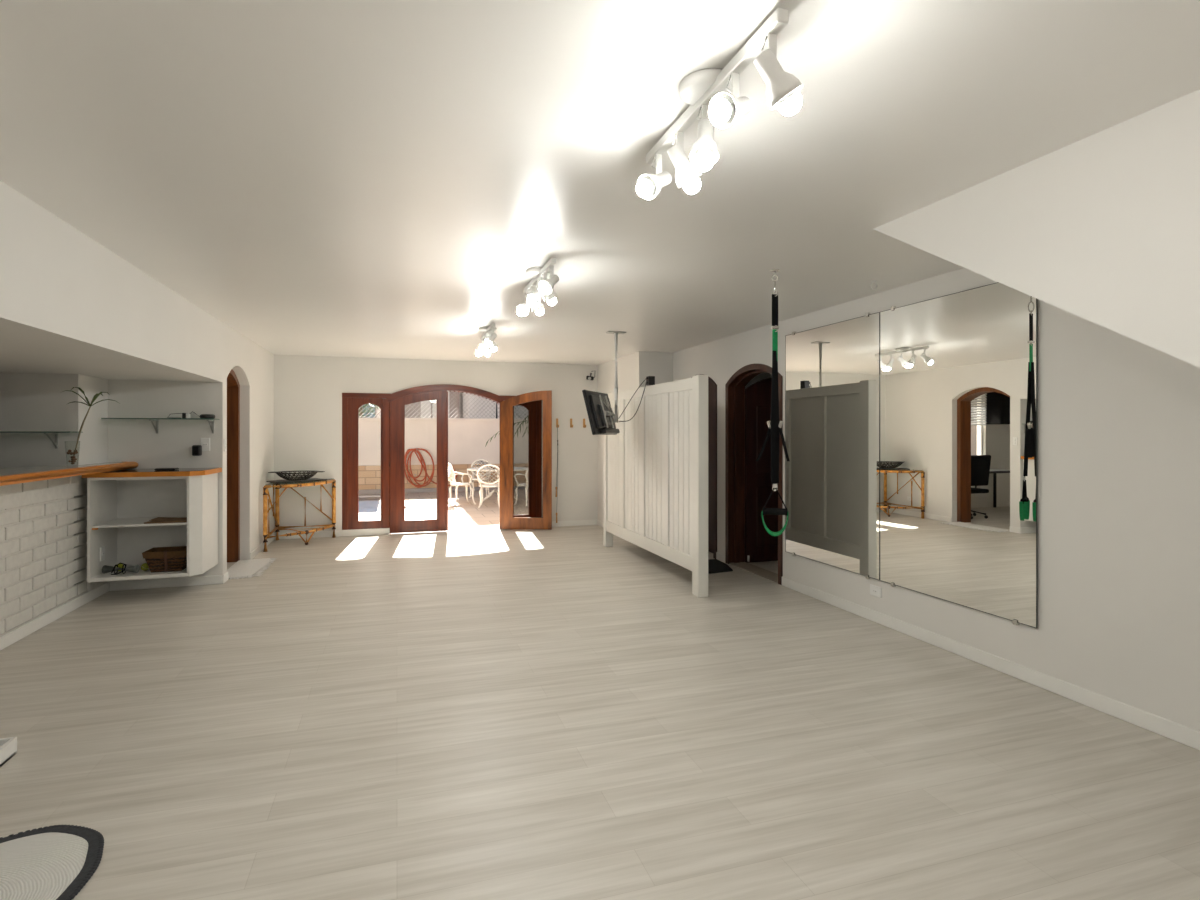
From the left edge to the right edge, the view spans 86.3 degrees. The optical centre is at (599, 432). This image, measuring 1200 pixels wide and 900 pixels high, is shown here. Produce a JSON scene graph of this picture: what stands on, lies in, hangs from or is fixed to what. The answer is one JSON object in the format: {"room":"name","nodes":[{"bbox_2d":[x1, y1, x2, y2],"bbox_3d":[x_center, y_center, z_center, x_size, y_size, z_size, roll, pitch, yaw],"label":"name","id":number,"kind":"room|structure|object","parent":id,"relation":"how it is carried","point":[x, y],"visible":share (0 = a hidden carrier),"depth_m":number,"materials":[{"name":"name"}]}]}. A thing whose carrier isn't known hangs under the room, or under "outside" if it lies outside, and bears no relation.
{"room":"exercise studio","nodes":[
{"label":"exercise studio","id":0,"kind":"room"},
{"bbox_2d":[0,475,107,636],"bbox_3d":[-3.869,0.882,3.634,0.121,1.135,4.668,0,0,-18],"label":"wall","id":1,"kind":"structure","parent":0,"point":[38,540],"depth_m":4.80,"materials":[{"name":"brick"}]},
{"bbox_2d":[0,582,108,649],"bbox_3d":[-3.804,1.407,3.649,0.014,0.085,4.656,0,0,-18],"label":"baseboard","id":2,"kind":"structure","parent":1,"relation":"attached to","point":[27,629],"depth_m":4.88,"materials":[{"name":"white wood"}]},
{"bbox_2d":[0,462,137,485],"bbox_3d":[-3.846,0.292,3.660,0.602,0.055,4.683,0,0,-18],"label":"countertop","id":3,"kind":"structure","parent":1,"relation":"on","point":[13,475],"depth_m":4.70,"materials":[{"name":"wood"}]},
{"bbox_2d":[65,443,79,465],"bbox_3d":[-4.127,0.165,5.007,0.096,0.205,0.096,0,0,-18],"label":"glass vase","id":4,"kind":"object","parent":3,"relation":"on","point":[73,458],"visible":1,"depth_m":5.00,"materials":[{"name":"clear glass"}]},
{"bbox_2d":[60,387,116,455],"bbox_3d":[-3.987,-0.074,5.013,0.378,0.551,0.243,0,0,-39],"label":"plant cutting","id":5,"kind":"object","parent":4,"relation":"in","point":[79,388],"visible":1,"depth_m":5.00,"materials":[{"name":"green plant"}]},
{"bbox_2d":[0,372,107,467],"bbox_3d":[-5.706,-0.087,5.203,2.668,0.805,0.570,0,0,-18],"label":"wall","id":6,"kind":"structure","parent":0,"point":[28,401],"depth_m":5.28,"materials":[{"name":"paint"}]},
{"bbox_2d":[0,431,69,448],"bbox_3d":[-5.190,0.058,4.951,1.900,0.140,0.223,0,0,-18],"label":"glass shelf","id":7,"kind":"object","parent":6,"relation":"attached to","point":[55,444],"visible":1,"depth_m":5.10,"materials":[{"name":"clear glass"}]},
{"bbox_2d":[0,180,222,381],"bbox_3d":[-4.642,-0.780,3.390,3.600,0.580,4.670,0,0,-18],"label":"bulkhead","id":8,"kind":"structure","parent":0,"point":[70,304],"depth_m":3.69,"materials":[{"name":"paint"}]},
{"bbox_2d":[74,380,195,584],"bbox_3d":[-5.471,0.190,5.640,3.380,2.520,0.120,0,0,-18],"label":"wall","id":9,"kind":"structure","parent":0,"point":[129,440],"depth_m":5.98,"materials":[{"name":"paint"}]},
{"bbox_2d":[87,473,217,581],"bbox_3d":[-3.975,0.812,5.744,0.835,0.875,0.555,0,0,-18],"label":"shelving unit","id":10,"kind":"object","parent":9,"relation":"attached to","point":[118,508],"visible":0.79,"depth_m":5.82,"materials":[{"name":"white paint"}]},
{"bbox_2d":[100,546,104,560],"bbox_3d":[-4.330,1.050,5.572,0.014,0.120,0.080,0,0,-18],"label":"wall socket","id":11,"kind":"object","parent":10,"relation":"attached to","point":[102,549],"visible":1,"depth_m":5.56,"materials":[{"name":"white plastic"}]},
{"bbox_2d":[102,563,139,574],"bbox_3d":[-4.125,1.163,5.503,0.278,0.104,0.115,0,0,-5],"label":"rolled mat","id":12,"kind":"object","parent":10,"relation":"on","point":[105,569],"visible":1,"depth_m":5.49,"materials":[{"name":"grey rubber"}]},
{"bbox_2d":[141,563,148,570],"bbox_3d":[-4.027,1.186,5.668,0.065,0.066,0.065,0,0,27],"label":"tennis ball","id":13,"kind":"object","parent":10,"relation":"on","point":[144,567],"visible":0.77,"depth_m":5.65,"materials":[{"name":"fabric"}]},
{"bbox_2d":[82,468,221,477],"bbox_3d":[-3.973,0.353,5.737,0.895,0.042,0.590,0,0,-18],"label":"countertop","id":14,"kind":"structure","parent":10,"relation":"on","point":[151,472],"depth_m":5.51,"materials":[{"name":"orange wood"}]},
{"bbox_2d":[154,468,178,469],"bbox_3d":[-3.870,0.322,5.718,0.160,0.018,0.120,0,0,-18],"label":"smartphone","id":15,"kind":"object","parent":14,"relation":"on","point":[156,468],"visible":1,"depth_m":5.67,"materials":[{"name":"black plastic"}]},
{"bbox_2d":[142,546,186,572],"bbox_3d":[-3.834,1.123,5.704,0.340,0.190,0.279,0,0,-18],"label":"wicker basket","id":16,"kind":"object","parent":10,"relation":"on","point":[158,559],"visible":0.87,"depth_m":5.61,"materials":[{"name":"wicker"}]},
{"bbox_2d":[144,517,186,523],"bbox_3d":[-3.823,0.770,5.701,0.320,0.027,0.300,0,0,-18],"label":"cardboard sheet","id":17,"kind":"object","parent":10,"relation":"on","point":[158,519],"visible":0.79,"depth_m":5.61,"materials":[{"name":"brown cardboard"}]},
{"bbox_2d":[101,418,213,433],"bbox_3d":[-4.040,-0.065,5.914,0.875,0.140,0.223,0,0,-18],"label":"glass shelf","id":18,"kind":"object","parent":9,"relation":"attached to","point":[156,428],"visible":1,"depth_m":5.94,"materials":[{"name":"clear glass"}]},
{"bbox_2d":[182,413,189,417],"bbox_3d":[-3.847,-0.159,5.950,0.055,0.046,0.050,0,0,-18],"label":"charger","id":19,"kind":"object","parent":18,"relation":"on","point":[184,415],"visible":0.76,"depth_m":5.93,"materials":[{"name":"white plastic"}]},
{"bbox_2d":[200,414,214,418],"bbox_3d":[-3.695,-0.156,6.025,0.126,0.041,0.126,0,0,-18],"label":"round speaker","id":20,"kind":"object","parent":18,"relation":"on","point":[201,415],"visible":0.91,"depth_m":5.98},
{"bbox_2d":[109,575,221,590],"bbox_3d":[-4.067,1.407,6.015,0.916,0.085,0.014,0,0,-18],"label":"baseboard","id":21,"kind":"structure","parent":9,"relation":"attached to","point":[214,579],"depth_m":6.00,"materials":[{"name":"white wood"}]},
{"bbox_2d":[196,322,273,575],"bbox_3d":[-4.142,0.190,7.404,0.220,2.520,2.680,0,0,-18],"label":"wall","id":22,"kind":"structure","parent":0,"point":[252,364],"depth_m":7.27,"materials":[{"name":"paint"}]},
{"bbox_2d":[200,438,209,450],"bbox_3d":[-3.769,0.110,6.110,0.080,0.125,0.014,0,0,-18],"label":"wall socket","id":23,"kind":"object","parent":22,"relation":"attached to","point":[204,442],"visible":0.98,"depth_m":6.11,"materials":[{"name":"white plastic"}]},
{"bbox_2d":[192,445,201,455],"bbox_3d":[-3.810,0.165,6.050,0.070,0.100,0.073,0,0,-18],"label":"plug adapter","id":24,"kind":"object","parent":23,"relation":"attached to","point":[196,449],"visible":1,"depth_m":6.02,"materials":[{"name":"black plastic"}]},
{"bbox_2d":[222,571,227,583],"bbox_3d":[-3.648,1.407,6.232,0.014,0.085,0.174,0,0,-18],"label":"baseboard","id":25,"kind":"object","parent":22,"relation":"attached to","point":[224,576],"visible":1,"depth_m":6.18,"materials":[{"name":"white wood"}]},
{"bbox_2d":[224,439,226,450],"bbox_3d":[-3.648,0.120,6.234,0.015,0.118,0.075,0,0,-18],"label":"light switch","id":26,"kind":"object","parent":22,"relation":"attached to","point":[225,440],"visible":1,"depth_m":6.22,"materials":[{"name":"white plastic"}]},
{"bbox_2d":[227,369,239,561],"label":"door","id":27,"kind":"structure","parent":22,"relation":"in","point":[233,386],"depth_m":7.19,"materials":[{"name":"brown wood"}]},
{"bbox_2d":[250,534,274,558],"bbox_3d":[-4.209,1.407,8.000,0.014,0.085,1.476,0,0,-18],"label":"baseboard","id":28,"kind":"structure","parent":22,"relation":"attached to","point":[260,547],"depth_m":7.80,"materials":[{"name":"white wood"}]},
{"bbox_2d":[274,354,597,532],"bbox_3d":[-1.947,0.190,9.611,5.300,2.520,0.200,0,0,-18],"label":"wall","id":29,"kind":"structure","parent":0,"point":[308,390],"depth_m":9.09,"materials":[{"name":"paint"}]},
{"bbox_2d":[274,530,341,539],"bbox_3d":[-4.028,1.407,8.839,0.865,0.085,0.014,0,0,-18],"label":"baseboard","id":30,"kind":"structure","parent":29,"relation":"attached to","point":[318,534],"depth_m":8.87,"materials":[{"name":"white wood"}]},
{"bbox_2d":[342,384,541,536],"bbox_3d":[-2.271,0.367,9.451,2.855,2.165,0.140,0,0,-18],"label":"door frame","id":31,"kind":"structure","parent":29,"relation":"in","point":[351,402],"depth_m":9.14,"materials":[{"name":"brown wood"}]},
{"bbox_2d":[389,390,447,532],"bbox_3d":[-2.629,0.402,9.295,0.822,2.073,0.060,0,0,-18],"label":"door","id":32,"kind":"structure","parent":31,"relation":"attached to","point":[398,524],"depth_m":9.26,"materials":[{"name":"brown wood"}]},
{"bbox_2d":[500,390,551,529],"bbox_3d":[-1.115,0.402,9.588,0.792,2.073,0.060,0,0,4],"label":"door","id":33,"kind":"structure","parent":31,"relation":"attached to","point":[507,519],"depth_m":9.57,"materials":[{"name":"orange wood"}]},
{"bbox_2d":[552,519,596,526],"bbox_3d":[-0.472,1.407,9.967,0.886,0.085,0.014,0,0,-18],"label":"baseboard","id":34,"kind":"structure","parent":29,"relation":"attached to","point":[574,522],"depth_m":9.98,"materials":[{"name":"white wood"}]},
{"bbox_2d":[586,371,594,379],"bbox_3d":[-0.151,-0.903,10.031,0.113,0.159,0.155,0,0,36],"label":"security camera","id":35,"kind":"object","parent":29,"relation":"attached to","point":[590,377],"visible":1,"depth_m":10.00,"materials":[{"name":"black plastic"}]},
{"bbox_3d":[-0.653,-0.153,9.877,0.036,0.143,0.075,0,0,-18],"label":"wall hook","id":36,"kind":"object","parent":29,"relation":"attached to","visible":0},
{"bbox_2d":[555,425,557,522],"bbox_3d":[-0.667,0.632,9.887,0.047,1.515,0.034,0,0,7],"label":"rope","id":37,"kind":"object","parent":36,"relation":"hanging from","point":[556,487],"visible":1,"depth_m":9.88,"materials":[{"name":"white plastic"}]},
{"bbox_2d":[0,525,1199,899],"bbox_3d":[-0.940,1.550,3.295,10.800,0.200,12.850,0,0,-18],"label":"floor","id":38,"kind":"structure","parent":0,"point":[495,713],"depth_m":2.97,"materials":[{"name":"beige laminate"}]},
{"bbox_2d":[0,737,16,766],"bbox_3d":[-2.866,1.412,2.684,0.560,0.074,0.280,0,0,-18],"label":"tray","id":39,"kind":"object","parent":38,"relation":"on","point":[8,746],"visible":1,"depth_m":2.84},
{"bbox_2d":[0,825,103,899],"bbox_3d":[-2.046,1.442,1.861,0.884,0.015,0.903,0,0,-18],"label":"rug","id":40,"kind":"object","parent":38,"relation":"on","point":[55,862],"visible":1,"depth_m":2.15,"materials":[{"name":"beige fabric"}]},
{"bbox_2d":[227,558,275,579],"bbox_3d":[-3.744,1.442,6.835,0.395,0.015,1.036,0,0,-18],"label":"mat","id":41,"kind":"object","parent":38,"relation":"on","point":[242,569],"visible":1,"depth_m":6.78,"materials":[{"name":"white fabric"}]},
{"bbox_2d":[263,478,335,551],"bbox_3d":[-3.898,1.040,8.355,0.767,0.819,0.945,0,0,-18],"label":"table","id":42,"kind":"object","parent":38,"relation":"on","point":[267,502],"visible":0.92,"depth_m":8.34,"materials":[{"name":"wood"}]},
{"bbox_2d":[266,478,327,482],"bbox_3d":[-3.973,0.623,8.392,0.340,0.014,0.660,0,0,41],"label":"tabletop","id":43,"kind":"object","parent":42,"relation":"on","point":[309,479],"visible":0.8,"depth_m":8.29,"materials":[{"name":"glass"}]},
{"bbox_2d":[268,470,324,480],"bbox_3d":[-3.973,0.561,8.392,0.612,0.109,0.524,0,0,25],"label":"bowl","id":44,"kind":"object","parent":43,"relation":"on","point":[299,475],"visible":1,"depth_m":8.29,"materials":[{"name":"brown metal"}]},
{"bbox_2d":[603,375,707,596],"bbox_3d":[0.502,0.468,6.952,0.100,1.965,2.730,0,0,-18],"label":"screen","id":45,"kind":"object","parent":38,"relation":"on","point":[655,470],"visible":0.98,"depth_m":6.43,"materials":[{"name":"white wood"}]},
{"bbox_2d":[646,376,654,385],"bbox_3d":[0.522,-0.548,6.722,0.090,0.094,0.080,0,0,-18],"label":"supplies","id":46,"kind":"object","parent":45,"relation":"on","point":[650,380],"visible":0.95,"depth_m":6.69,"materials":[{"name":"black plastic"}]},
{"bbox_2d":[618,379,645,418],"bbox_3d":[0.339,-0.360,6.722,0.299,0.424,0.008,0,0,11],"label":"cable","id":47,"kind":"object","parent":46,"relation":"attached to","point":[645,379],"visible":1,"depth_m":6.72,"materials":[{"name":"black plastic"}]},
{"bbox_2d":[618,384,645,421],"bbox_3d":[0.341,-0.321,6.722,0.298,0.410,0.007,0,0,11],"label":"cable","id":48,"kind":"object","parent":46,"relation":"attached to","point":[645,384],"visible":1,"depth_m":6.71,"materials":[{"name":"black plastic"}]},
{"bbox_2d":[708,559,732,573],"bbox_3d":[1.196,1.442,6.931,0.470,0.014,0.630,0,0,-18],"label":"door mat","id":49,"kind":"object","parent":38,"relation":"on","point":[714,565],"visible":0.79,"depth_m":6.84,"materials":[{"name":"black plastic"}]},
{"bbox_2d":[0,0,1199,364],"bbox_3d":[-0.957,-1.170,3.347,10.800,0.200,13.360,0,0,-18],"label":"ceiling","id":50,"kind":"structure","parent":0,"point":[338,178],"depth_m":2.37,"materials":[{"name":"paint"}]},
{"bbox_2d":[476,323,496,356],"bbox_3d":[-1.151,-0.938,6.538,0.180,0.262,0.901,0,0,-18],"label":"track light","id":51,"kind":"object","parent":50,"relation":"attached to","point":[487,345],"visible":1,"depth_m":6.43,"materials":[{"name":"white metal"}]},
{"bbox_2d":[517,258,558,315],"bbox_3d":[-0.407,-0.942,4.245,0.180,0.256,0.901,0,0,-18],"label":"track light","id":52,"kind":"object","parent":50,"relation":"attached to","point":[545,287],"visible":1,"depth_m":4.16,"materials":[{"name":"white metal"}]},
{"bbox_2d":[599,331,625,427],"bbox_3d":[0.149,-0.561,6.786,0.261,1.018,0.240,0,0,18],"label":"mount","id":53,"kind":"object","parent":50,"relation":"attached to","point":[608,413],"depth_m":6.76,"materials":[{"name":"grey metal"}]},
{"bbox_2d":[582,390,619,434],"bbox_3d":[0.031,-0.210,6.825,0.200,0.462,0.760,0,0,18],"label":"television","id":54,"kind":"object","parent":53,"relation":"attached to","point":[591,398],"visible":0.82,"depth_m":6.62,"materials":[{"name":"black plastic"}]},
{"bbox_2d":[636,8,802,199],"bbox_3d":[0.316,-0.937,1.999,0.189,0.266,0.880,0,0,-18],"label":"track light","id":55,"kind":"object","parent":50,"relation":"attached to","point":[713,93],"visible":1,"depth_m":1.88,"materials":[{"name":"white metal"}]},
{"bbox_2d":[771,269,778,280],"bbox_3d":[1.149,-1.033,4.201,0.056,0.074,0.056,0,0,-18],"label":"ceiling hook","id":56,"kind":"object","parent":50,"relation":"attached to","point":[772,270],"visible":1,"depth_m":4.20,"materials":[{"name":"metal"}]},
{"bbox_2d":[756,280,789,535],"bbox_3d":[1.134,-0.165,4.205,0.218,1.678,0.136,0,0,16],"label":"trainer","id":57,"kind":"object","parent":56,"relation":"hanging from","point":[774,425],"visible":1,"depth_m":4.19,"materials":[{"name":"fabric"}]},
{"bbox_2d":[871,280,877,289],"bbox_3d":[1.929,-1.038,4.504,0.040,0.062,0.040,0,0,-18],"label":"ceiling hook","id":58,"kind":"object","parent":50,"relation":"attached to","point":[873,281],"visible":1,"depth_m":4.50,"materials":[{"name":"white plastic"}]},
{"bbox_2d":[598,351,672,521],"bbox_3d":[0.560,0.190,9.347,0.680,2.520,1.820,0,0,-18],"label":"wall pier","id":59,"kind":"object","parent":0,"point":[633,369],"visible":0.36,"depth_m":8.72,"materials":[{"name":"paint"}]},
{"bbox_2d":[597,519,602,526],"bbox_3d":[0.232,1.407,9.235,0.014,0.085,1.834,0,0,-18],"label":"baseboard","id":60,"kind":"object","parent":59,"relation":"attached to","point":[599,523],"visible":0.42,"depth_m":9.97,"materials":[{"name":"white wood"}]},
{"bbox_2d":[745,372,771,388],"bbox_3d":[2.465,0.190,7.444,1.800,2.520,3.300,0,0,-18],"label":"wall","id":61,"kind":"structure","parent":0,"point":[764,375],"depth_m":7.37,"materials":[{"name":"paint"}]},
{"bbox_2d":[725,364,782,584],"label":"door","id":62,"kind":"structure","parent":61,"relation":"in","point":[748,486],"depth_m":7.13,"materials":[{"name":"dark wood"},{"name":"metal"}]},
{"bbox_2d":[673,268,1199,730],"bbox_3d":[2.706,0.190,3.392,0.200,2.520,10.830,0,0,-18],"label":"wall","id":63,"kind":"structure","parent":0,"point":[1119,414],"depth_m":3.38,"materials":[{"name":"paint"}]},
{"bbox_2d":[691,374,716,558],"bbox_3d":[1.290,0.368,7.832,0.210,2.164,0.948,0,0,-18],"label":"door","id":64,"kind":"structure","parent":63,"relation":"in","point":[712,386],"depth_m":7.67,"materials":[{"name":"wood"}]},
{"bbox_2d":[716,552,724,562],"bbox_3d":[1.371,1.407,7.246,0.014,0.085,0.215,0,0,-18],"label":"baseboard","id":65,"kind":"structure","parent":63,"relation":"attached to","point":[721,557],"depth_m":7.25,"materials":[{"name":"white wood"}]},
{"bbox_2d":[785,312,879,579],"bbox_3d":[1.937,0.100,5.440,0.027,2.070,1.234,0,0,-18],"label":"wall mirror","id":66,"kind":"object","parent":63,"relation":"attached to","point":[832,371],"visible":1,"depth_m":5.36,"materials":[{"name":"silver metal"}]},
{"bbox_2d":[870,584,881,597],"bbox_3d":[2.113,1.212,4.909,0.014,0.080,0.120,0,0,-18],"label":"wall socket","id":67,"kind":"object","parent":63,"relation":"attached to","point":[876,591],"visible":1,"depth_m":4.90,"materials":[{"name":"white plastic"}]},
{"bbox_2d":[880,282,1037,627],"bbox_3d":[2.313,0.100,4.255,0.027,2.070,1.247,0,0,-18],"label":"wall mirror","id":68,"kind":"object","parent":63,"relation":"attached to","point":[959,370],"visible":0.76,"depth_m":4.12,"materials":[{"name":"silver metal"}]},
{"bbox_2d":[782,576,1199,749],"bbox_3d":[2.716,1.407,3.007,0.014,0.085,6.490,0,0,-18],"label":"baseboard","id":69,"kind":"structure","parent":63,"relation":"attached to","point":[1167,728],"depth_m":3.72,"materials":[{"name":"white wood"}]},
{"bbox_2d":[874,89,1199,367],"bbox_3d":[2.840,0.190,0.779,1.125,2.520,5.767,0,0,-18],"label":"sloped ceiling","id":70,"kind":"structure","parent":0,"point":[1102,228],"depth_m":2.25,"materials":[{"name":"paint"}]},
{"label":"outside","id":71,"kind":"structure","parent":0,"visible":0},
{"bbox_3d":[-16.206,1.950,51.091,120.000,0.200,72.800,0,0,-18],"label":"ground","id":72,"kind":"structure","parent":71,"visible":0},
{"bbox_2d":[359,404,379,417],"bbox_3d":[-6.731,-0.154,18.320,1.366,4.010,1.300,0,0,-18],"label":"tree","id":73,"kind":"object","parent":72,"relation":"on","point":[361,409],"visible":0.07,"depth_m":18.27,"materials":[{"name":"green plant"}]},
{"bbox_2d":[363,404,380,417],"bbox_3d":[-11.611,-1.200,25.692,5.800,6.100,4.400,0,0,-18],"label":"house","id":74,"kind":"structure","parent":72,"relation":"on","point":[374,409],"depth_m":24.46,"materials":[{"name":"grey concrete"}]},
{"bbox_2d":[405,391,458,417],"bbox_3d":[-6.184,-1.025,22.640,2.300,5.750,3.300,0,0,-18],"label":"house","id":75,"kind":"structure","parent":72,"relation":"on","point":[452,405],"depth_m":21.18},
{"bbox_2d":[459,392,527,418],"bbox_3d":[-0.875,-3.050,22.803,8.080,9.800,4.200,0,0,-18],"label":"house","id":76,"kind":"structure","parent":72,"relation":"on","point":[519,411],"depth_m":19.92,"materials":[{"name":"grey concrete"}]},
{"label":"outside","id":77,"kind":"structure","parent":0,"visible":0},
{"bbox_2d":[358,490,527,529],"bbox_3d":[-3.136,1.600,13.194,26.000,0.200,7.350,0,0,-18],"label":"ground","id":78,"kind":"structure","parent":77,"point":[421,505],"depth_m":12.55,"materials":[{"name":"concrete"}]},
{"bbox_2d":[358,495,380,514],"bbox_3d":[-7.366,1.490,12.639,6.000,0.020,3.650,0,0,-18],"label":"swimming pool","id":79,"kind":"object","parent":78,"relation":"on","point":[371,504],"visible":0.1,"depth_m":13.22,"materials":[{"name":"liquid"}]},
{"bbox_2d":[358,486,525,493],"bbox_3d":[-4.126,1.450,16.316,26.000,0.100,0.080,0,0,-18],"label":"kerb","id":80,"kind":"object","parent":78,"relation":"on","point":[412,490],"depth_m":16.20,"materials":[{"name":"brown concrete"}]},
{"bbox_2d":[358,418,527,465],"bbox_3d":[-4.185,0.560,16.502,26.000,1.880,0.290,0,0,-18],"label":"wall","id":81,"kind":"structure","parent":78,"relation":"on","point":[467,437],"depth_m":16.50,"materials":[{"name":"white paint"}]},
{"bbox_2d":[405,448,457,487],"bbox_3d":[-4.302,0.878,16.271,1.336,1.018,0.179,0,0,-18],"label":"garden hose","id":82,"kind":"object","parent":81,"relation":"hanging from","point":[415,450],"visible":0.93,"depth_m":16.15,"materials":[{"name":"orange rubber"}]},
{"bbox_2d":[358,463,527,489],"bbox_3d":[-4.147,1.155,16.383,26.000,0.690,0.060,0,0,-18],"label":"wall base","id":83,"kind":"structure","parent":81,"relation":"attached to","point":[369,477],"depth_m":16.24,"materials":[{"name":"beige stone"}]},
{"bbox_2d":[359,391,527,418],"bbox_3d":[-4.525,-1.266,16.399,12.096,1.769,0.044,0,0,-18],"label":"mesh fence","id":84,"kind":"object","parent":81,"relation":"on","point":[496,413],"visible":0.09,"depth_m":16.65,"materials":[{"name":"grey metal"}]},
{"bbox_2d":[448,463,475,505],"bbox_3d":[-2.948,1.066,13.480,0.557,0.889,0.580,0,0,-33],"label":"patio chair","id":85,"kind":"object","parent":78,"relation":"on","point":[452,479],"visible":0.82,"depth_m":13.36,"materials":[{"name":"white metal"}]},
{"bbox_2d":[467,459,491,497],"bbox_3d":[-2.819,1.066,15.036,0.580,0.889,0.557,0,0,-3],"label":"patio chair","id":86,"kind":"object","parent":78,"relation":"on","point":[481,460],"visible":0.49,"depth_m":15.20,"materials":[{"name":"white metal"}]},
{"bbox_2d":[476,464,499,507],"bbox_3d":[-2.237,1.066,13.049,0.580,0.889,0.557,0,0,-6],"label":"patio chair","id":87,"kind":"object","parent":78,"relation":"on","point":[491,484],"visible":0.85,"depth_m":12.86,"materials":[{"name":"white metal"}]},
{"bbox_2d":[467,467,527,500],"bbox_3d":[-2.229,1.139,14.138,1.400,0.718,1.400,0,0,-18],"label":"patio table","id":88,"kind":"object","parent":78,"relation":"on","point":[475,468],"visible":0.31,"depth_m":13.98,"materials":[{"name":"white metal"}]},
{"bbox_2d":[486,416,527,444],"bbox_3d":[-0.972,0.383,15.417,3.511,2.233,2.591,0,0,-18],"label":"potted palm","id":89,"kind":"object","parent":78,"relation":"on","point":[527,416],"visible":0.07,"depth_m":15.30,"materials":[{"name":"green plant"}]},
{"bbox_2d":[514,468,527,506],"bbox_3d":[-1.456,1.066,13.299,0.580,0.889,0.557,0,0,-40],"label":"patio chair","id":90,"kind":"object","parent":78,"relation":"on","point":[525,474],"visible":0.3,"depth_m":13.10,"materials":[{"name":"white metal"}]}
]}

